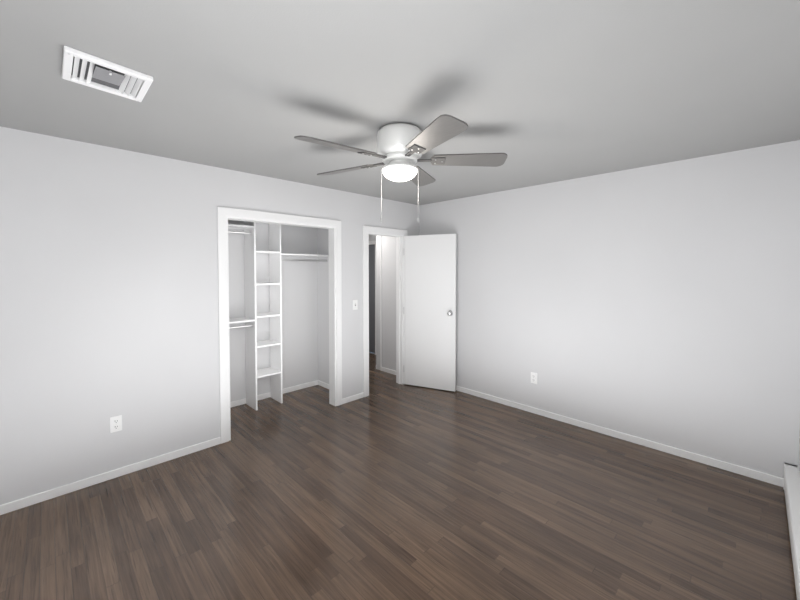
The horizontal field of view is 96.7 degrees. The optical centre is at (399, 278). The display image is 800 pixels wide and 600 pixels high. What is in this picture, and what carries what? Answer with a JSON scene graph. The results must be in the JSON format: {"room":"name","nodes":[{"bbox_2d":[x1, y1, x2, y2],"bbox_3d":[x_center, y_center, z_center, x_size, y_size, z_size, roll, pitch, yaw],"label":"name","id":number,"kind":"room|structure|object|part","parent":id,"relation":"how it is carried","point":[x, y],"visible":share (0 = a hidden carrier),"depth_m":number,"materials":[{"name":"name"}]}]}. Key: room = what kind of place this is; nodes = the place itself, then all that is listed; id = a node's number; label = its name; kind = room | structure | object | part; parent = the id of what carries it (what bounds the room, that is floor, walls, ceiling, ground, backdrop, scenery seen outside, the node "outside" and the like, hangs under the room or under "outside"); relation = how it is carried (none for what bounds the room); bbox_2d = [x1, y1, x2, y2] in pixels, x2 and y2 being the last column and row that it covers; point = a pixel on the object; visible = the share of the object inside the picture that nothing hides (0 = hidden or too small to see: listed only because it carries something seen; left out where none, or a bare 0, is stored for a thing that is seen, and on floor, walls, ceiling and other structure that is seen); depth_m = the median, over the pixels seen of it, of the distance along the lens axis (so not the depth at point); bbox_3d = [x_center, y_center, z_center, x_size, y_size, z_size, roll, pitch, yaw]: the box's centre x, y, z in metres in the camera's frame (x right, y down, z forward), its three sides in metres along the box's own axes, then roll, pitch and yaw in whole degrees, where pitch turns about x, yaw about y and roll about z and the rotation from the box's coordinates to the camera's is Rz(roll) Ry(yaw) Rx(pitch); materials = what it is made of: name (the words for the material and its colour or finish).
{"room":"empty bedroom","nodes":[
{"label":"empty bedroom","id":0,"kind":"room"},
{"bbox_2d":[0,126,418,504],"bbox_3d":[-1.369,0.240,3.439,4.506,2.440,0.110,-1,2,-45],"label":"wall","id":1,"kind":"structure","parent":0,"point":[109,307],"depth_m":2.63,"materials":[{"name":"paint"}]},
{"bbox_2d":[0,437,220,514],"bbox_3d":[-2.212,1.453,2.549,1.733,0.062,0.013,-1,2,-45],"label":"baseboard","id":2,"kind":"structure","parent":1,"relation":"attached to","point":[5,508],"depth_m":2.58,"materials":[{"name":"white wood"}]},
{"bbox_2d":[110,415,121,432],"bbox_3d":[-2.110,1.081,2.643,0.070,0.115,0.010,-1,2,-45],"label":"outlet","id":3,"kind":"object","parent":1,"relation":"attached to","point":[115,423],"visible":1,"depth_m":2.64,"materials":[{"name":"white plastic"}]},
{"bbox_2d":[217,207,341,443],"bbox_3d":[-1.175,0.407,3.635,1.306,2.096,0.142,-1,2,-45],"label":"trim","id":4,"kind":"structure","parent":1,"relation":"attached to","point":[225,215],"depth_m":3.45,"materials":[{"name":"white wood"}]},
{"bbox_2d":[342,392,363,403],"bbox_3d":[-0.556,1.410,4.190,0.319,0.062,0.013,-1,2,-45],"label":"baseboard","id":5,"kind":"structure","parent":1,"relation":"attached to","point":[348,399],"depth_m":4.18,"materials":[{"name":"white wood"}]},
{"bbox_2d":[353,300,357,309],"bbox_3d":[-0.525,0.310,4.189,0.070,0.115,0.017,-1,2,-45],"label":"light switch","id":6,"kind":"object","parent":1,"relation":"attached to","point":[355,304],"visible":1,"depth_m":4.19,"materials":[{"name":"white plastic"}]},
{"bbox_2d":[363,226,406,396],"bbox_3d":[-0.216,0.395,4.586,0.756,2.071,0.142,-1,2,-45],"label":"door frame","id":7,"kind":"structure","parent":1,"relation":"attached to","point":[398,234],"depth_m":4.63,"materials":[{"name":"white wood"}]},
{"bbox_2d":[403,234,455,391],"bbox_3d":[0.394,0.427,4.617,0.326,1.980,0.668,-1,2,-45],"label":"door","id":8,"kind":"structure","parent":7,"relation":"attached to","point":[429,310],"depth_m":4.58,"materials":[{"name":"white wood"}]},
{"bbox_2d":[228,220,315,401],"bbox_3d":[-1.728,0.220,4.209,1.880,2.440,0.110,-1,2,-45],"label":"wall","id":9,"kind":"structure","parent":0,"point":[305,321],"depth_m":4.42,"materials":[{"name":"paint"}]},
{"bbox_2d":[228,230,252,328],"bbox_3d":[-1.877,0.017,3.668,0.693,1.040,0.026,-1,2,-45],"label":"hanging rail","id":10,"kind":"object","parent":9,"relation":"attached to","point":[240,326],"visible":0.4,"depth_m":3.82,"materials":[{"name":"silver metal"}]},
{"bbox_2d":[228,224,254,323],"bbox_3d":[-1.923,-0.048,3.713,0.693,1.032,0.280,-1,2,-45],"label":"closet shelf","id":11,"kind":"object","parent":9,"relation":"attached to","point":[241,319],"visible":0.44,"depth_m":3.83,"materials":[{"name":"white wood"}]},
{"bbox_2d":[230,381,315,407],"bbox_3d":[-1.685,1.410,4.196,1.660,0.062,0.013,-1,2,-45],"label":"baseboard","id":12,"kind":"structure","parent":9,"relation":"attached to","point":[266,395],"depth_m":4.30,"materials":[{"name":"white wood"}]},
{"bbox_2d":[281,253,328,256],"bbox_3d":[-1.224,-0.289,4.400,0.653,0.017,0.280,-1,2,-45],"label":"closet shelf","id":13,"kind":"object","parent":9,"relation":"attached to","point":[307,255],"visible":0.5,"depth_m":4.28,"materials":[{"name":"white wood"}]},
{"bbox_2d":[316,228,328,383],"bbox_3d":[-0.815,0.211,4.544,0.110,2.440,0.680,-1,2,-45],"label":"wall","id":14,"kind":"structure","parent":0,"point":[322,243],"depth_m":4.68,"materials":[{"name":"paint"}]},
{"bbox_2d":[281,259,326,261],"bbox_3d":[-1.178,-0.224,4.356,0.653,0.025,0.026,-1,2,-45],"label":"hanging rail","id":15,"kind":"object","parent":14,"relation":"attached to","point":[316,260],"visible":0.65,"depth_m":4.35,"materials":[{"name":"silver metal"}]},
{"bbox_2d":[316,380,328,388],"bbox_3d":[-0.849,1.401,4.523,0.013,0.062,0.655,-1,2,-45],"label":"baseboard","id":16,"kind":"structure","parent":14,"relation":"attached to","point":[318,382],"depth_m":4.69,"materials":[{"name":"white wood"}]},
{"bbox_2d":[369,235,374,244],"bbox_3d":[-0.280,0.164,6.334,0.110,2.440,1.290,-1,2,-45],"label":"wall","id":17,"kind":"structure","parent":0,"point":[371,237],"depth_m":6.47,"materials":[{"name":"paint"}]},
{"bbox_2d":[375,235,379,369],"bbox_3d":[-0.124,0.182,5.658,0.580,2.440,0.110,-1,2,-45],"label":"wall","id":18,"kind":"structure","parent":0,"point":[377,238],"depth_m":5.47,"materials":[{"name":"paint"}]},
{"bbox_2d":[381,236,395,370],"bbox_3d":[-0.076,0.192,5.276,0.110,2.440,0.680,-1,2,-45],"label":"wall","id":19,"kind":"structure","parent":0,"point":[388,298],"depth_m":5.30,"materials":[{"name":"paint"}]},
{"bbox_2d":[369,236,381,370],"bbox_3d":[-0.512,0.170,6.102,0.677,2.440,1.312,-1,2,-45],"label":"door frame","id":20,"kind":"structure","parent":19,"relation":"attached to","point":[372,298],"depth_m":6.51,"materials":[{"name":"grey wood"}]},
{"bbox_2d":[380,367,395,374],"bbox_3d":[-0.094,1.382,5.237,0.013,0.062,0.574,-1,2,-45],"label":"baseboard","id":21,"kind":"structure","parent":19,"relation":"attached to","point":[387,370],"depth_m":5.31,"materials":[{"name":"white wood"}]},
{"bbox_2d":[0,352,796,599],"bbox_3d":[-0.561,1.495,3.093,5.120,0.050,5.785,-1,2,-45],"label":"floor","id":22,"kind":"structure","parent":0,"point":[388,488],"depth_m":2.21,"materials":[{"name":"brown wood"}]},
{"bbox_2d":[244,221,282,410],"bbox_3d":[-1.566,0.373,4.078,0.310,2.140,0.280,-1,2,-45],"label":"shelving unit","id":23,"kind":"object","parent":22,"relation":"on","point":[273,371],"visible":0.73,"depth_m":4.06,"materials":[{"name":"white wood"}]},
{"bbox_2d":[783,463,799,599],"bbox_3d":[1.542,1.424,1.306,3.376,0.185,0.067,-1,2,-45],"label":"baseboard heater","id":24,"kind":"object","parent":22,"relation":"on","point":[791,486],"visible":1,"depth_m":2.04,"materials":[{"name":"white metal"}]},
{"bbox_2d":[0,0,799,204],"bbox_3d":[-0.561,-0.995,3.028,5.120,0.050,5.785,-1,2,-45],"label":"ceiling","id":25,"kind":"structure","parent":0,"point":[538,92],"depth_m":1.69,"materials":[{"name":"paint"}]},
{"bbox_2d":[62,46,152,101],"bbox_3d":[-1.341,-0.920,1.633,0.302,0.037,0.329,-1,2,-45],"label":"ceiling vent","id":26,"kind":"object","parent":25,"relation":"in","point":[85,69],"visible":1,"depth_m":1.61,"materials":[{"name":"white metal"}]},
{"bbox_2d":[294,114,506,221],"bbox_3d":[-0.024,-0.656,2.276,1.306,0.588,1.314,-1,2,-45],"label":"ceiling fan","id":27,"kind":"object","parent":25,"relation":"hanging from","point":[402,148],"visible":1,"depth_m":2.18,"materials":[{"name":"white metal"}]},
{"bbox_3d":[-0.001,-0.661,2.286,0.224,0.066,0.224,-1,2,-45],"label":"lamp shade","id":28,"kind":"part","parent":27,"relation":"part of","materials":[{"name":"white glass"}]},
{"bbox_2d":[419,140,799,477],"bbox_3d":[1.743,0.227,3.936,0.614,2.440,3.785,-1,2,-45],"label":"wall","id":29,"kind":"structure","parent":0,"point":[658,303],"depth_m":3.07,"materials":[{"name":"paint"}]},
{"bbox_2d":[531,372,536,383],"bbox_3d":[1.439,1.070,3.822,0.010,0.115,0.070,-1,2,-45],"label":"outlet","id":30,"kind":"object","parent":29,"relation":"attached to","point":[534,378],"visible":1,"depth_m":3.82,"materials":[{"name":"white plastic"}]},
{"bbox_2d":[456,385,783,486],"bbox_3d":[1.520,1.421,3.745,0.013,0.062,3.565,-1,2,-45],"label":"baseboard","id":31,"kind":"structure","parent":29,"relation":"attached to","point":[761,476],"depth_m":3.12,"materials":[{"name":"white wood"}]},
{"bbox_2d":[798,425,799,471],"bbox_3d":[1.218,0.308,0.830,4.506,2.440,0.110,-1,2,-45],"label":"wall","id":32,"kind":"structure","parent":0,"point":[799,450],"depth_m":2.45,"materials":[{"name":"paint"}]}
]}

